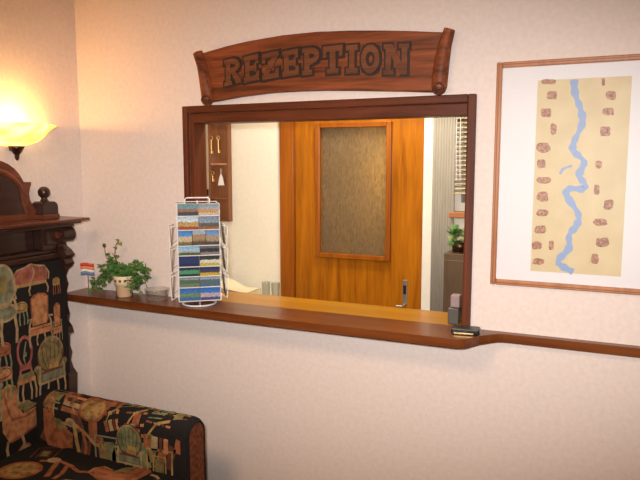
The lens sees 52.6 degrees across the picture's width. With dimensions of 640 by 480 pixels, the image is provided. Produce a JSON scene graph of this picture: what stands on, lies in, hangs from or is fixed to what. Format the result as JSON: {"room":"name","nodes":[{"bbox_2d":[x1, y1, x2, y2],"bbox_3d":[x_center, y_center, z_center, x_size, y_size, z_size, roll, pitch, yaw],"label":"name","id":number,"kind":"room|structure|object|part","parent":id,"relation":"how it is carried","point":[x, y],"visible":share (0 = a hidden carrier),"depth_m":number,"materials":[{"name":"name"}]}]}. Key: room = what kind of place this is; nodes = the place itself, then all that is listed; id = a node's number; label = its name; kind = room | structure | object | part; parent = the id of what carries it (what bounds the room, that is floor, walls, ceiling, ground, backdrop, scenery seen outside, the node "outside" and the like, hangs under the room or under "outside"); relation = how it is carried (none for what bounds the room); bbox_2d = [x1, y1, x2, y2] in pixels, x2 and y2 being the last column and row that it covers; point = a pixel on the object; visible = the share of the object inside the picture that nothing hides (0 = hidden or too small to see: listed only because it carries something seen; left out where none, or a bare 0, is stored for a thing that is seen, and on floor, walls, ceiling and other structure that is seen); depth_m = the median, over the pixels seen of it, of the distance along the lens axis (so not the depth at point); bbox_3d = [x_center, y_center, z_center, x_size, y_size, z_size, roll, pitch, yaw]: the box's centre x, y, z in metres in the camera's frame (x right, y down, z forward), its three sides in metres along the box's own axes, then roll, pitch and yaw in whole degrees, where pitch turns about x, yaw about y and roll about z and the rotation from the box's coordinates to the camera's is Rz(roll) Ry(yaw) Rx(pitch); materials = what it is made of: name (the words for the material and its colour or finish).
{"room":"hotel lobby","nodes":[
{"label":"hotel lobby","id":0,"kind":"room"},
{"bbox_2d":[0,0,90,395],"bbox_3d":[-1.572,0.040,2.448,0.120,2.620,6.900,3,7,24],"label":"wall","id":1,"kind":"structure","parent":0,"point":[39,79],"depth_m":2.97,"materials":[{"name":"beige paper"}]},
{"bbox_2d":[0,121,55,160],"bbox_3d":[-1.257,-0.415,2.747,0.165,0.156,0.410,3,7,24],"label":"wall lamp","id":2,"kind":"object","parent":1,"relation":"attached to","point":[15,136],"visible":1,"depth_m":2.71,"materials":[{"name":"yellow glass"}]},
{"bbox_3d":[-1.257,-0.445,2.743,0.165,0.096,0.410,3,7,24],"label":"lamp shade","id":3,"kind":"part","parent":2,"relation":"part of","materials":[{"name":"yellow glass"}]},
{"bbox_2d":[206,122,464,295],"bbox_3d":[1.538,-0.039,3.108,4.980,2.620,0.100,3,7,24],"label":"wall","id":4,"kind":"structure","parent":0,"point":[253,236],"depth_m":3.93,"materials":[{"name":"beige paint"}]},
{"bbox_2d":[208,124,232,221],"bbox_3d":[-0.613,-0.475,3.971,0.144,0.720,0.039,3,7,24],"label":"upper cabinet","id":5,"kind":"object","parent":4,"relation":"attached to","point":[220,163],"visible":0.64,"depth_m":3.98,"materials":[{"name":"brown wood"}]},
{"bbox_2d":[211,163,226,164],"bbox_3d":[-0.615,-0.465,3.969,0.120,0.012,0.024,3,7,24],"label":"shelf","id":6,"kind":"object","parent":5,"relation":"attached to","point":[211,163],"depth_m":3.96,"materials":[{"name":"brown wood"}]},
{"bbox_2d":[211,197,226,199],"bbox_3d":[-0.615,-0.257,3.994,0.120,0.012,0.024,3,7,24],"label":"shelf","id":7,"kind":"object","parent":5,"relation":"attached to","point":[212,198],"depth_m":3.99,"materials":[{"name":"brown wood"}]},
{"bbox_2d":[218,174,223,184],"bbox_3d":[-0.607,-0.388,3.966,0.044,0.105,0.005,3,7,24],"label":"tag","id":8,"kind":"object","parent":5,"relation":"hanging from","point":[221,182],"visible":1,"depth_m":3.97,"materials":[{"name":"white paper"}]},
{"bbox_2d":[279,122,423,309],"bbox_3d":[0.180,0.166,3.751,0.870,2.060,0.115,3,7,24],"label":"trim","id":9,"kind":"structure","parent":4,"relation":"attached to","point":[286,129],"depth_m":3.82,"materials":[{"name":"brown wood"}]},
{"bbox_2d":[295,118,423,309],"bbox_3d":[0.203,0.177,3.698,0.770,2.030,0.093,3,7,24],"label":"door","id":10,"kind":"structure","parent":4,"relation":"in","point":[359,183],"depth_m":3.66,"materials":[{"name":"orange wood"}]},
{"bbox_3d":[0.183,-0.273,3.650,0.457,0.772,0.024,3,7,24],"label":"pane moulding","id":11,"kind":"part","parent":10,"relation":"part of","materials":[{"name":"brown wood"}]},
{"bbox_3d":[0.195,-0.276,3.676,0.405,0.720,0.008,3,7,24],"label":"pane","id":12,"kind":"part","parent":10,"relation":"part of","materials":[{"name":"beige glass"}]},
{"bbox_3d":[0.471,0.288,3.592,0.028,0.135,0.006,3,7,24],"label":"lock plate","id":13,"kind":"part","parent":10,"relation":"part of","materials":[{"name":"silver metal"}]},
{"bbox_2d":[421,118,433,310],"bbox_3d":[0.578,0.165,3.509,0.051,2.120,0.020,3,7,24],"label":"trim","id":14,"kind":"structure","parent":4,"relation":"attached to","point":[428,122],"depth_m":3.46,"materials":[{"name":"white paint"}]},
{"bbox_2d":[449,119,464,217],"bbox_3d":[1.051,-0.474,3.231,0.770,0.745,0.150,3,7,24],"label":"window","id":15,"kind":"structure","parent":4,"relation":"in","point":[459,206],"depth_m":3.42,"materials":[{"name":"white paint"}]},
{"bbox_3d":[1.040,-0.117,3.249,0.770,0.030,0.098,3,7,24],"label":"sill","id":16,"kind":"part","parent":15,"relation":"part of","materials":[{"name":"brown wood"}]},
{"bbox_2d":[454,117,466,193],"bbox_3d":[1.024,-0.534,3.200,0.720,0.620,0.044,3,7,24],"label":"window blind","id":17,"kind":"object","parent":15,"relation":"attached to","point":[460,126],"visible":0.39,"depth_m":3.34,"materials":[{"name":"beige plastic"}]},
{"bbox_3d":[0.704,-0.569,3.323,0.009,0.520,0.007,3,7,24],"label":"pull cord","id":18,"kind":"part","parent":17,"relation":"part of","materials":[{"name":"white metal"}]},
{"bbox_3d":[0.723,-0.568,3.314,0.009,0.520,0.007,3,7,24],"label":"pull cord","id":19,"kind":"part","parent":17,"relation":"part of","materials":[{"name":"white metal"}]},
{"bbox_3d":[0.993,-1.046,3.144,0.900,0.016,0.016,3,7,24],"label":"curtain rod","id":20,"kind":"object","parent":4,"relation":"attached to","visible":0},
{"bbox_2d":[430,117,456,311],"bbox_3d":[0.649,0.067,3.438,0.119,2.270,0.007,3,7,24],"label":"curtain","id":21,"kind":"object","parent":20,"relation":"hanging from","point":[444,140],"visible":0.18,"depth_m":3.40,"materials":[{"name":"grey fabric"}]},
{"bbox_2d":[74,0,639,479],"bbox_3d":[1.119,0.069,2.200,4.980,2.620,0.090,3,7,24],"label":"wall","id":22,"kind":"structure","parent":0,"point":[271,402],"depth_m":2.66,"materials":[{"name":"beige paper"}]},
{"bbox_2d":[193,28,454,105],"bbox_3d":[-0.030,-0.683,2.553,1.125,0.268,0.065,3,7,24],"label":"sign","id":23,"kind":"object","parent":22,"relation":"attached to","point":[381,61],"visible":1,"depth_m":2.52,"materials":[{"name":"brown wood"}]},
{"bbox_2d":[189,103,467,306],"bbox_3d":[0.001,-0.119,2.693,1.230,0.834,0.096,3,7,24],"label":"trim","id":24,"kind":"structure","parent":22,"relation":"attached to","point":[197,121],"depth_m":2.66,"materials":[{"name":"brown wood"}]},
{"bbox_2d":[182,94,476,325],"bbox_3d":[-0.021,-0.128,2.641,1.284,0.865,0.022,3,7,24],"label":"trim","id":25,"kind":"structure","parent":22,"relation":"attached to","point":[471,99],"depth_m":2.42,"materials":[{"name":"brown wood"}]},
{"bbox_2d":[215,290,461,324],"bbox_3d":[0.040,0.304,2.807,1.500,0.032,0.210,3,7,24],"label":"countertop","id":26,"kind":"structure","parent":22,"relation":"attached to","point":[426,316],"depth_m":2.78,"materials":[{"name":"brown wood"}]},
{"bbox_2d":[448,293,461,323],"bbox_3d":[0.526,0.267,2.520,0.042,0.110,0.070,3,7,24],"label":"card terminal","id":27,"kind":"object","parent":26,"relation":"on","point":[455,309],"visible":0.97,"depth_m":2.50,"materials":[{"name":"grey plastic"}]},
{"bbox_2d":[67,288,639,357],"bbox_3d":[1.066,0.386,2.121,4.980,0.032,0.190,3,7,24],"label":"counter","id":28,"kind":"object","parent":22,"relation":"attached to","point":[433,334],"visible":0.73,"depth_m":2.52,"materials":[{"name":"brown wood"}]},
{"bbox_2d":[80,263,93,293],"bbox_3d":[-1.100,0.181,3.062,0.061,0.151,0.006,-1,7,-5],"label":"flag","id":29,"kind":"object","parent":28,"relation":"on","point":[86,268],"visible":1,"depth_m":3.06,"materials":[{"name":"multicoloured fabric"}]},
{"bbox_2d":[88,239,151,297],"bbox_3d":[-0.927,0.130,2.997,0.351,0.266,0.110,3,7,24],"label":"ivy","id":30,"kind":"object","parent":28,"relation":"on","point":[124,276],"visible":1,"depth_m":2.98,"materials":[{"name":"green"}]},
{"bbox_2d":[113,275,133,297],"bbox_3d":[-0.910,0.213,3.006,0.099,0.100,0.099,3,7,24],"label":"pot","id":31,"kind":"object","parent":28,"relation":"on","point":[122,283],"depth_m":2.97,"materials":[{"name":"ceramic"}]},
{"bbox_2d":[144,286,168,300],"bbox_3d":[-0.743,0.246,2.952,0.111,0.048,0.111,3,7,24],"label":"glass bowl","id":32,"kind":"object","parent":28,"relation":"on","point":[157,286],"visible":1,"depth_m":2.93,"materials":[{"name":"white"}]},
{"bbox_2d":[169,197,228,306],"bbox_3d":[-0.532,0.048,2.828,0.247,0.470,0.180,-2,7,-13],"label":"postcard rack","id":33,"kind":"object","parent":28,"relation":"on","point":[184,201],"visible":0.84,"depth_m":2.76,"materials":[{"name":"white metal"}]},
{"bbox_2d":[178,231,191,245],"bbox_3d":[-0.568,-0.009,2.728,0.056,0.065,0.007,-2,7,-13],"label":"postcard","id":34,"kind":"object","parent":33,"relation":"in","point":[184,237],"visible":1,"depth_m":2.73},
{"bbox_2d":[178,217,197,229],"bbox_3d":[-0.555,-0.072,2.723,0.084,0.057,0.006,-2,7,-13],"label":"postcard","id":35,"kind":"object","parent":33,"relation":"in","point":[184,223],"visible":1,"depth_m":2.72},
{"bbox_2d":[178,204,197,215],"bbox_3d":[-0.555,-0.127,2.717,0.084,0.049,0.006,-2,7,-13],"label":"postcard","id":36,"kind":"object","parent":33,"relation":"in","point":[183,209],"visible":1,"depth_m":2.72},
{"bbox_2d":[179,256,198,266],"bbox_3d":[-0.555,0.089,2.742,0.084,0.046,0.005,-2,7,-13],"label":"postcard","id":37,"kind":"object","parent":33,"relation":"in","point":[185,261],"visible":1,"depth_m":2.74},
{"bbox_2d":[179,277,199,286],"bbox_3d":[-0.555,0.178,2.752,0.084,0.045,0.005,-2,7,-13],"label":"postcard","id":38,"kind":"object","parent":33,"relation":"in","point":[188,281],"visible":1,"depth_m":2.75},
{"bbox_2d":[179,246,199,255],"bbox_3d":[-0.553,0.044,2.736,0.087,0.040,0.005,-2,7,-13],"label":"postcard","id":39,"kind":"object","parent":33,"relation":"in","point":[191,250],"visible":1,"depth_m":2.74},
{"bbox_2d":[179,267,199,276],"bbox_3d":[-0.555,0.134,2.747,0.084,0.040,0.005,-2,7,-13],"label":"postcard","id":40,"kind":"object","parent":33,"relation":"in","point":[193,271],"visible":1,"depth_m":2.75},
{"bbox_2d":[180,288,199,300],"bbox_3d":[-0.555,0.231,2.759,0.084,0.057,0.006,-2,7,-13],"label":"postcard","id":41,"kind":"object","parent":33,"relation":"in","point":[186,294],"visible":1,"depth_m":2.76},
{"bbox_3d":[-0.533,-0.166,2.808,0.110,0.041,0.006,-2,7,-13],"label":"handle","id":42,"kind":"part","parent":33,"relation":"part of","materials":[{"name":"white metal"}]},
{"bbox_3d":[-0.534,0.046,2.836,0.180,0.422,0.162,-2,7,-13],"label":"upright frame","id":43,"kind":"part","parent":33,"relation":"part of","materials":[{"name":"white metal"}]},
{"bbox_2d":[192,230,205,244],"bbox_3d":[-0.512,-0.011,2.741,0.054,0.065,0.007,-2,7,-13],"label":"postcard","id":44,"kind":"object","parent":33,"relation":"in","point":[199,236],"visible":1,"depth_m":2.74},
{"bbox_2d":[198,203,218,214],"bbox_3d":[-0.471,-0.129,2.737,0.084,0.049,0.006,-2,7,-13],"label":"postcard","id":45,"kind":"object","parent":33,"relation":"in","point":[204,209],"visible":1,"depth_m":2.74},
{"bbox_2d":[199,216,218,228],"bbox_3d":[-0.471,-0.075,2.743,0.084,0.057,0.006,-2,7,-13],"label":"postcard","id":46,"kind":"object","parent":33,"relation":"in","point":[205,222],"visible":1,"depth_m":2.74},
{"bbox_2d":[200,246,218,254],"bbox_3d":[-0.469,0.042,2.756,0.080,0.040,0.005,-2,7,-13],"label":"postcard","id":47,"kind":"object","parent":33,"relation":"in","point":[204,250],"visible":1,"depth_m":2.75},
{"bbox_2d":[200,287,219,299],"bbox_3d":[-0.471,0.228,2.779,0.084,0.057,0.006,-2,7,-13],"label":"postcard","id":48,"kind":"object","parent":33,"relation":"in","point":[209,293],"visible":1,"depth_m":2.78},
{"bbox_2d":[200,255,219,265],"bbox_3d":[-0.471,0.087,2.761,0.084,0.046,0.005,-2,7,-13],"label":"postcard","id":49,"kind":"object","parent":33,"relation":"in","point":[204,260],"visible":1,"depth_m":2.76},
{"bbox_2d":[200,276,219,286],"bbox_3d":[-0.471,0.175,2.772,0.084,0.045,0.005,-2,7,-13],"label":"postcard","id":50,"kind":"object","parent":33,"relation":"in","point":[213,280],"visible":1,"depth_m":2.77},
{"bbox_2d":[200,266,219,275],"bbox_3d":[-0.471,0.131,2.767,0.084,0.040,0.005,-2,7,-13],"label":"postcard","id":51,"kind":"object","parent":33,"relation":"in","point":[204,271],"visible":1,"depth_m":2.77},
{"bbox_2d":[206,230,218,244],"bbox_3d":[-0.457,-0.013,2.754,0.054,0.065,0.007,-2,7,-13],"label":"postcard","id":52,"kind":"object","parent":33,"relation":"in","point":[212,236],"visible":1,"depth_m":2.75},
{"bbox_2d":[221,245,225,269],"bbox_3d":[-0.427,0.078,2.862,0.010,0.098,0.124,-2,7,-13],"label":"postcard","id":53,"kind":"object","parent":33,"relation":"in","point":[222,248],"visible":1,"depth_m":2.85},
{"bbox_2d":[221,223,225,244],"bbox_3d":[-0.427,-0.028,2.850,0.010,0.088,0.124,-2,7,-13],"label":"postcard","id":54,"kind":"object","parent":33,"relation":"in","point":[222,227],"visible":1,"depth_m":2.84},
{"bbox_2d":[221,270,226,296],"bbox_3d":[-0.427,0.192,2.876,0.010,0.098,0.124,-2,7,-13],"label":"postcard","id":55,"kind":"object","parent":33,"relation":"in","point":[223,277],"visible":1,"depth_m":2.86},
{"bbox_2d":[451,325,479,335],"bbox_3d":[0.532,0.329,2.363,0.100,0.021,0.062,2,7,18],"label":"box","id":56,"kind":"object","parent":28,"relation":"on","point":[456,329],"visible":1,"depth_m":2.34,"materials":[{"name":"black plastic"}]},
{"bbox_2d":[490,54,639,294],"bbox_3d":[0.885,-0.218,2.210,0.572,0.791,0.022,3,7,24],"label":"framed map","id":57,"kind":"object","parent":22,"relation":"attached to","point":[566,202],"visible":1,"depth_m":2.23,"materials":[{"name":"white paper"}]},
{"bbox_2d":[463,119,466,201],"bbox_3d":[0.990,-0.173,4.231,0.080,2.620,1.500,3,7,24],"label":"wall","id":58,"kind":"structure","parent":0,"point":[465,119],"depth_m":3.80,"materials":[{"name":"beige paint"}]},
{"bbox_3d":[0.721,1.513,1.499,5.220,0.080,7.020,3,7,24],"label":"floor","id":59,"kind":"structure","parent":0,"visible":0},
{"bbox_2d":[0,161,205,479],"bbox_3d":[-1.129,0.511,2.211,0.915,1.740,1.560,3,7,24],"label":"settee","id":60,"kind":"object","parent":59,"relation":"on","point":[49,430],"visible":1,"depth_m":2.73,"materials":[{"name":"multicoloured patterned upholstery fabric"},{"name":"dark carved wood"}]},
{"bbox_3d":[-1.509,-0.185,2.303,0.006,0.260,1.110,3,7,24],"label":"crest panel","id":61,"kind":"part","parent":60,"relation":"part of","materials":[{"name":"brown wood"}]},
{"bbox_3d":[-1.509,-0.194,2.303,0.024,0.286,1.132,3,7,24],"label":"crest moulding","id":62,"kind":"part","parent":60,"relation":"part of","materials":[{"name":"red wood"}]},
{"bbox_3d":[-1.463,-0.005,2.303,0.182,0.039,1.560,3,7,24],"label":"cornice","id":63,"kind":"part","parent":60,"relation":"part of","materials":[{"name":"red wood"}]},
{"bbox_3d":[-1.192,0.559,3.027,0.130,1.252,0.050,3,7,24],"label":"post","id":64,"kind":"part","parent":60,"relation":"part of","materials":[{"name":"brown wood"}]},
{"bbox_3d":[-1.078,1.068,2.265,0.811,0.220,0.989,3,7,24],"label":"seat","id":65,"kind":"part","parent":60,"relation":"part of","materials":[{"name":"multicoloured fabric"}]},
{"bbox_3d":[-0.857,0.901,2.748,0.793,0.438,0.144,3,7,24],"label":"arm","id":66,"kind":"part","parent":60,"relation":"part of","materials":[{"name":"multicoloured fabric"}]},
{"bbox_3d":[-0.495,0.969,2.591,0.010,0.500,0.104,3,7,24],"label":"panel","id":67,"kind":"part","parent":60,"relation":"part of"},
{"bbox_2d":[443,250,463,311],"bbox_3d":[0.965,0.664,3.208,0.675,1.200,0.317,3,7,24],"label":"cabinet","id":68,"kind":"object","parent":59,"relation":"on","point":[453,261],"visible":0.09,"depth_m":3.15,"materials":[{"name":"brown wood"}]},
{"bbox_2d":[446,224,463,251],"bbox_3d":[0.708,-0.016,3.218,0.167,0.148,0.186,3,7,24],"label":"leafy plant","id":69,"kind":"object","parent":68,"relation":"on","point":[457,245],"visible":0.64,"depth_m":3.21,"materials":[{"name":"green plant"}]},
{"bbox_3d":[0.697,0.032,3.227,0.090,0.050,0.089,3,7,24],"label":"pot","id":70,"kind":"part","parent":69,"relation":"part of","materials":[{"name":"brown ceramic"}]},
{"bbox_3d":[-0.568,0.793,3.814,0.630,0.800,0.520,3,7,24],"label":"office desk","id":71,"kind":"object","parent":59,"relation":"on","visible":0},
{"bbox_2d":[221,278,260,293],"bbox_3d":[-0.530,0.315,3.850,0.300,0.140,0.200,2,7,18],"label":"pile","id":72,"kind":"object","parent":71,"relation":"on","point":[233,285],"visible":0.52,"depth_m":3.85,"materials":[{"name":"white paper"}]}
]}

